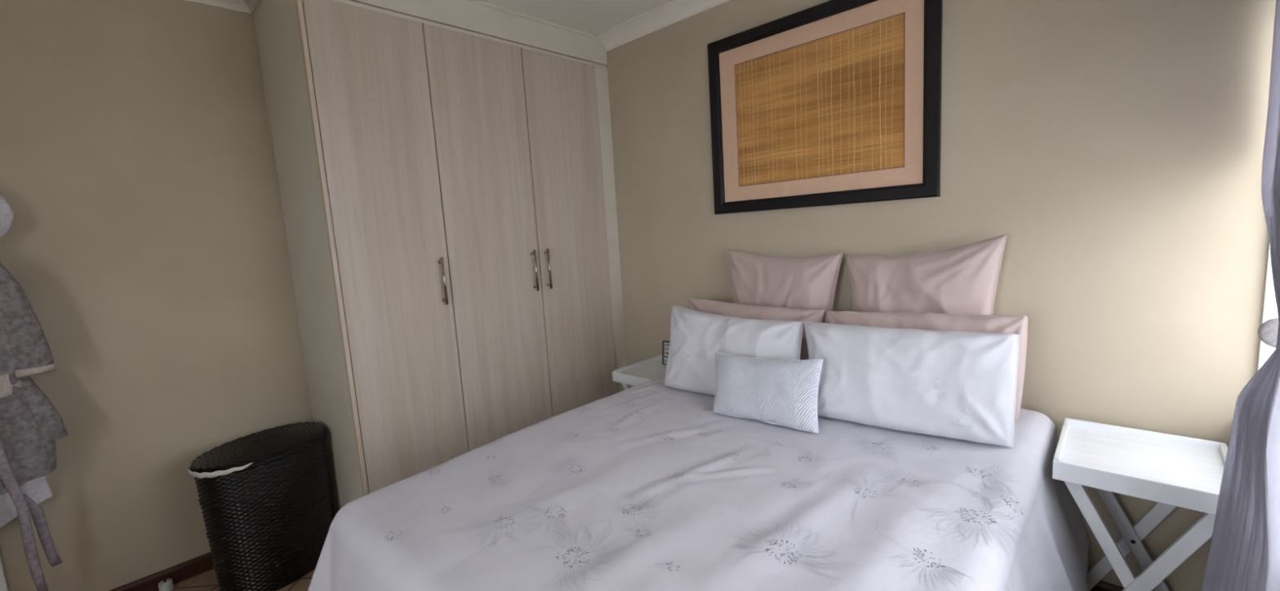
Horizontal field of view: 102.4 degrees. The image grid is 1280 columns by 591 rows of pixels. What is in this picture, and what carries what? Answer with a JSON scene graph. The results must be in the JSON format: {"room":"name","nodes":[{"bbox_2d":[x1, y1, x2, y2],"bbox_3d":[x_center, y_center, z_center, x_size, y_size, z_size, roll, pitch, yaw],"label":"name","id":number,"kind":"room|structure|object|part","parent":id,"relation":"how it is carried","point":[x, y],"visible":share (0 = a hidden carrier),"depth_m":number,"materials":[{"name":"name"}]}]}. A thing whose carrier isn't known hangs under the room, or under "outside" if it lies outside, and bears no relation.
{"room":"bedroom","nodes":[
{"label":"bedroom","id":0,"kind":"room"},
{"bbox_2d":[0,0,313,590],"bbox_3d":[-1.897,-0.067,2.501,0.150,2.590,3.620,3,10,43],"label":"wall","id":1,"kind":"structure","parent":0,"point":[145,240],"depth_m":2.17,"materials":[{"name":"beige paint"}]},
{"bbox_2d":[0,555,8,590],"bbox_3d":[-2.728,0.347,1.517,0.018,2.120,0.880,3,10,43],"label":"trim","id":2,"kind":"structure","parent":1,"relation":"attached to","point":[3,585],"depth_m":1.92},
{"bbox_2d":[109,551,214,590],"bbox_3d":[-2.011,1.229,2.339,0.014,0.078,1.045,3,10,43],"label":"baseboard","id":3,"kind":"structure","parent":1,"relation":"attached to","point":[180,572],"depth_m":2.28,"materials":[{"name":"red wood"}]},
{"bbox_2d":[185,0,253,14],"bbox_3d":[-2.452,-1.207,1.668,0.085,0.055,1.970,3,10,43],"label":"trim","id":4,"kind":"structure","parent":1,"relation":"attached to","point":[241,6],"depth_m":2.33,"materials":[{"name":"paint"}]},
{"bbox_2d":[172,568,315,590],"bbox_3d":[-0.532,1.338,1.467,3.670,0.100,3.920,3,10,43],"label":"floor","id":5,"kind":"structure","parent":0,"point":[207,580],"depth_m":2.26,"materials":[{"name":"brown wood"}]},
{"bbox_2d":[158,577,174,590],"bbox_3d":[-2.061,1.261,2.239,0.054,0.046,0.054,3,10,43],"label":"doorstop","id":6,"kind":"object","parent":5,"relation":"on","point":[166,584],"visible":1,"depth_m":2.23,"materials":[{"name":"white plastic"}]},
{"bbox_2d":[188,422,333,590],"bbox_3d":[-1.652,0.940,2.312,0.395,0.613,0.509,3,10,43],"label":"laundry basket","id":7,"kind":"object","parent":5,"relation":"on","point":[264,496],"visible":0.99,"depth_m":2.17,"materials":[{"name":"black wicker"}]},
{"bbox_3d":[-1.669,0.653,2.276,0.376,0.036,0.488,3,10,43],"label":"lid","id":8,"kind":"part","parent":7,"relation":"part of","materials":[{"name":"black wicker"}]},
{"bbox_2d":[253,0,626,517],"bbox_3d":[-0.913,-0.180,2.915,0.702,2.588,1.649,3,10,43],"label":"wardrobe","id":9,"kind":"object","parent":5,"relation":"on","point":[447,193],"visible":0.84,"depth_m":2.43,"materials":[{"name":"paint"}]},
{"bbox_2d":[244,0,262,14],"bbox_3d":[-1.612,-1.322,2.164,0.620,0.055,0.075,3,10,43],"label":"trim","id":10,"kind":"structure","parent":9,"relation":"attached to","point":[252,5],"depth_m":2.35,"materials":[{"name":"paint"}]},
{"bbox_3d":[-1.490,-0.072,2.349,0.643,2.588,0.018,3,10,43],"label":"panel","id":11,"kind":"part","parent":9,"relation":"part of","materials":[{"name":"paint"}]},
{"bbox_3d":[-1.076,-0.046,2.303,0.018,2.328,0.470,3,10,43],"label":"door","id":12,"kind":"part","parent":9,"relation":"part of","materials":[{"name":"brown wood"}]},
{"bbox_3d":[-0.925,-0.067,2.424,0.038,0.222,0.016,3,10,43],"label":"handle","id":13,"kind":"part","parent":9,"relation":"part of","materials":[{"name":"metal"}]},
{"bbox_3d":[-0.765,-1.289,2.583,0.024,0.018,1.626,3,10,43],"label":"rail","id":14,"kind":"part","parent":9,"relation":"part of","materials":[{"name":"paint"}]},
{"bbox_2d":[349,0,607,66],"bbox_3d":[-0.996,-1.394,2.782,0.667,0.155,1.631,3,10,43],"label":"trim","id":15,"kind":"structure","parent":9,"relation":"attached to","point":[478,16],"depth_m":2.63,"materials":[{"name":"paint"}]},
{"bbox_3d":[-0.736,-0.113,2.662,0.018,2.328,0.518,3,10,43],"label":"door","id":16,"kind":"part","parent":9,"relation":"part of","materials":[{"name":"brown wood"}]},
{"bbox_3d":[-0.571,-0.137,2.797,0.038,0.222,0.016,3,10,43],"label":"handle","id":17,"kind":"part","parent":9,"relation":"part of","materials":[{"name":"metal"}]},
{"bbox_3d":[-0.509,-0.149,2.862,0.038,0.222,0.016,3,10,43],"label":"handle","id":18,"kind":"part","parent":9,"relation":"part of","materials":[{"name":"metal"}]},
{"bbox_3d":[-0.379,-0.183,3.038,0.018,2.328,0.520,3,10,43],"label":"door","id":19,"kind":"part","parent":9,"relation":"part of","materials":[{"name":"brown wood"}]},
{"bbox_3d":[-0.171,-0.186,3.283,0.026,2.416,0.106,3,10,43],"label":"filler panel","id":20,"kind":"part","parent":9,"relation":"part of","materials":[{"name":"paint"}]},
{"bbox_2d":[612,355,666,390],"bbox_3d":[0.135,0.726,2.951,0.367,0.652,0.407,3,10,43],"label":"bedside table","id":21,"kind":"object","parent":5,"relation":"on","point":[651,369],"visible":0.2,"depth_m":2.89,"materials":[{"name":"white paint"}]},
{"bbox_3d":[0.035,0.772,2.847,0.328,0.599,0.018,3,10,43],"label":"leg","id":22,"kind":"part","parent":21,"relation":"part of","materials":[{"name":"white paint"}]},
{"bbox_2d":[612,371,653,386],"bbox_3d":[-0.017,0.461,2.773,0.367,0.056,0.014,3,10,43],"label":"tray","id":23,"kind":"object","parent":21,"relation":"on","point":[620,377],"depth_m":2.80,"materials":[{"name":"white paint"}]},
{"bbox_2d":[613,355,659,372],"bbox_3d":[-0.012,0.425,3.034,0.014,0.060,0.378,3,10,43],"label":"tray","id":24,"kind":"object","parent":21,"relation":"on","point":[656,358],"depth_m":3.02,"materials":[{"name":"white paint"}]},
{"bbox_2d":[621,359,666,379],"bbox_3d":[0.117,0.427,2.913,0.343,0.010,0.383,3,10,43],"label":"tray","id":25,"kind":"object","parent":21,"relation":"on","point":[648,369],"depth_m":2.92,"materials":[{"name":"white paint"}]},
{"bbox_2d":[662,340,670,364],"bbox_3d":[0.177,0.338,2.993,0.110,0.141,0.032,3,10,43],"label":"letter board","id":26,"kind":"object","parent":21,"relation":"on","point":[665,345],"visible":0.4,"depth_m":3.02,"materials":[{"name":"black paint"}]},
{"bbox_2d":[1052,417,1227,590],"bbox_3d":[1.524,0.801,1.589,0.378,0.675,0.407,3,10,43],"label":"bedside table","id":27,"kind":"object","parent":5,"relation":"on","point":[1171,471],"visible":0.79,"depth_m":1.52,"materials":[{"name":"white paint"}]},
{"bbox_2d":[1053,418,1070,460],"bbox_3d":[1.372,0.490,1.675,0.014,0.062,0.378,3,10,43],"label":"tray","id":28,"kind":"object","parent":27,"relation":"on","point":[1062,451],"depth_m":1.64,"materials":[{"name":"white paint"}]},
{"bbox_3d":[1.460,1.044,1.695,0.018,0.035,0.317,3,10,43],"label":"cross rail","id":29,"kind":"part","parent":27,"relation":"part of","materials":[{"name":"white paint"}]},
{"bbox_3d":[1.423,0.848,1.485,0.338,0.621,0.018,3,10,43],"label":"leg","id":30,"kind":"part","parent":27,"relation":"part of","materials":[{"name":"white paint"}]},
{"bbox_3d":[1.640,0.806,1.714,0.338,0.621,0.018,3,10,43],"label":"leg","id":31,"kind":"part","parent":27,"relation":"part of","materials":[{"name":"white paint"}]},
{"bbox_3d":[1.627,0.808,1.700,0.338,0.621,0.018,3,10,43],"label":"leg","id":32,"kind":"part","parent":27,"relation":"part of","materials":[{"name":"white paint"}]},
{"bbox_2d":[1052,459,1219,515],"bbox_3d":[1.371,0.526,1.409,0.378,0.058,0.014,3,10,43],"label":"tray","id":33,"kind":"object","parent":27,"relation":"on","point":[1164,492],"depth_m":1.41,"materials":[{"name":"white paint"}]},
{"bbox_2d":[1060,425,1224,493],"bbox_3d":[1.504,0.491,1.550,0.354,0.010,0.383,3,10,43],"label":"tray","id":34,"kind":"object","parent":27,"relation":"on","point":[1180,461],"depth_m":1.53,"materials":[{"name":"white paint"}]},
{"bbox_2d":[1064,417,1226,449],"bbox_3d":[1.639,0.471,1.692,0.378,0.062,0.014,3,10,43],"label":"tray","id":35,"kind":"object","parent":27,"relation":"on","point":[1160,437],"depth_m":1.67,"materials":[{"name":"white paint"}]},
{"bbox_3d":[1.410,0.851,1.471,0.338,0.621,0.018,3,10,43],"label":"leg","id":36,"kind":"part","parent":27,"relation":"part of","materials":[{"name":"white paint"}]},
{"bbox_2d":[1219,444,1227,463],"bbox_3d":[1.637,0.505,1.426,0.014,0.062,0.378,3,10,43],"label":"tray","id":37,"kind":"object","parent":27,"relation":"on","point":[1223,447],"depth_m":1.52,"materials":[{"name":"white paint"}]},
{"bbox_3d":[0.326,0.867,1.734,1.445,0.660,1.890,3,10,43],"label":"bed","id":38,"kind":"object","parent":5,"relation":"on","visible":0},
{"bbox_2d":[307,376,1089,590],"bbox_3d":[0.257,0.798,1.670,1.839,0.592,2.047,3,10,43],"label":"bedspread","id":39,"kind":"object","parent":38,"relation":"on","point":[644,486],"visible":0.85,"depth_m":1.37,"materials":[{"name":"white fabric"}]},
{"bbox_2d":[664,305,804,395],"bbox_3d":[0.381,0.247,2.217,0.698,0.355,0.241,3,10,43],"label":"pillow","id":40,"kind":"object","parent":39,"relation":"on","point":[695,336],"visible":0.7,"depth_m":2.19,"materials":[{"name":"white fabric"}]},
{"bbox_2d":[688,297,825,359],"bbox_3d":[0.499,0.201,2.396,0.718,0.350,0.187,3,10,43],"label":"pillow","id":41,"kind":"object","parent":39,"relation":"on","point":[724,308],"visible":0.25,"depth_m":2.30,"materials":[{"name":"pink fabric"}]},
{"bbox_2d":[712,351,822,433],"bbox_3d":[0.456,0.342,1.925,0.452,0.236,0.156,2,9,37],"label":"cushion","id":42,"kind":"object","parent":39,"relation":"on","point":[784,393],"visible":1,"depth_m":1.86,"materials":[{"name":"white fabric"}]},
{"bbox_2d":[727,248,843,323],"bbox_3d":[0.677,0.071,2.483,0.598,0.604,0.147,3,10,43],"label":"square pillow","id":43,"kind":"object","parent":39,"relation":"on","point":[806,282],"visible":0.48,"depth_m":2.40,"materials":[{"name":"pink fabric"}]},
{"bbox_2d":[804,321,1019,447],"bbox_3d":[0.886,0.281,1.796,0.691,0.337,0.238,3,10,40],"label":"pillow","id":44,"kind":"object","parent":39,"relation":"on","point":[962,385],"visible":0.93,"depth_m":1.68,"materials":[{"name":"white fabric"}]},
{"bbox_2d":[846,234,1007,315],"bbox_3d":[1.112,0.083,2.066,0.574,0.633,0.157,3,10,43],"label":"square pillow","id":45,"kind":"object","parent":39,"relation":"on","point":[962,279],"visible":0.45,"depth_m":1.98,"materials":[{"name":"pink fabric"}]},
{"bbox_2d":[826,311,1028,421],"bbox_3d":[1.023,0.233,1.925,0.674,0.361,0.176,3,9,40],"label":"pillow","id":46,"kind":"object","parent":39,"relation":"on","point":[982,323],"visible":0.3,"depth_m":1.80,"materials":[{"name":"pink fabric"}]},
{"bbox_2d":[481,0,671,35],"bbox_3d":[-0.697,-1.325,1.128,3.670,0.100,3.920,3,10,43],"label":"ceiling","id":47,"kind":"structure","parent":0,"point":[593,17],"depth_m":2.71,"materials":[{"name":"white paint"}]},
{"bbox_2d":[605,0,1275,590],"bbox_3d":[0.671,-0.246,2.653,3.670,2.590,0.150,3,10,43],"label":"wall","id":48,"kind":"structure","parent":0,"point":[1116,147],"depth_m":1.77,"materials":[{"name":"beige paint"}]},
{"bbox_2d":[594,0,730,51],"bbox_3d":[0.727,-1.464,2.199,2.670,0.070,0.100,3,10,43],"label":"trim","id":49,"kind":"structure","parent":48,"relation":"attached to","point":[673,11],"depth_m":2.83,"materials":[{"name":"paint"}]},
{"bbox_2d":[707,0,942,214],"bbox_3d":[0.763,-0.836,2.328,1.057,0.860,0.030,3,10,43],"label":"framed artwork","id":50,"kind":"object","parent":48,"relation":"attached to","point":[853,116],"visible":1,"depth_m":2.27,"materials":[{"name":"wicker"}]},
{"bbox_3d":[0.776,-0.835,2.330,0.779,0.591,0.005,3,10,43],"label":"woven reed panel","id":51,"kind":"part","parent":50,"relation":"part of","materials":[{"name":"wicker"}]},
{"bbox_2d":[1089,580,1124,590],"bbox_3d":[0.922,1.022,2.537,2.640,0.078,0.014,3,10,43],"label":"baseboard","id":52,"kind":"structure","parent":48,"relation":"attached to","point":[1101,585],"depth_m":1.83,"materials":[{"name":"red wood"}]},
{"bbox_3d":[0.631,0.078,0.129,0.150,2.590,3.620,3,10,43],"label":"wall","id":53,"kind":"structure","parent":0,"visible":0},
{"bbox_2d":[1257,242,1278,371],"bbox_3d":[1.278,-0.139,0.806,0.151,1.270,1.694,3,10,43],"label":"trim","id":54,"kind":"structure","parent":53,"relation":"attached to","point":[1269,309],"depth_m":1.49,"materials":[{"name":"white"}]},
{"bbox_3d":[0.741,-1.124,0.358,0.103,0.048,2.628,3,10,43],"label":"curtain rod","id":55,"kind":"object","parent":53,"relation":"attached to","visible":0},
{"bbox_2d":[1200,0,1279,590],"bbox_3d":[1.321,-0.020,1.078,0.118,2.401,1.208,3,10,43],"label":"curtain","id":56,"kind":"object","parent":55,"relation":"hanging from","point":[1244,553],"visible":1,"depth_m":1.10,"materials":[{"name":"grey fabric"}]},
{"bbox_2d":[1257,317,1278,347],"bbox_3d":[1.424,0.082,1.140,0.075,0.068,0.058,3,10,43],"label":"curtain holdback","id":57,"kind":"object","parent":56,"relation":"attached to","point":[1267,331],"visible":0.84,"depth_m":1.14,"materials":[{"name":"metal"}]},
{"bbox_3d":[-2.403,-0.307,1.754,0.117,0.204,0.030,3,10,43],"label":"coat hook","id":58,"kind":"object","parent":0,"visible":0},
{"bbox_2d":[0,195,52,527],"bbox_3d":[-2.348,0.264,1.801,0.154,1.294,0.355,3,10,43],"label":"bathrobe","id":59,"kind":"object","parent":58,"relation":"hanging from","point":[38,490],"visible":0.22,"depth_m":1.88,"materials":[{"name":"white fabric"}]},
{"bbox_2d":[0,262,68,590],"bbox_3d":[-2.248,0.441,1.779,0.355,1.311,0.172,-8,9,-32],"label":"bathrobe","id":60,"kind":"object","parent":58,"relation":"hanging from","point":[30,424],"visible":1,"depth_m":1.81,"materials":[{"name":"grey fabric"}]}
]}

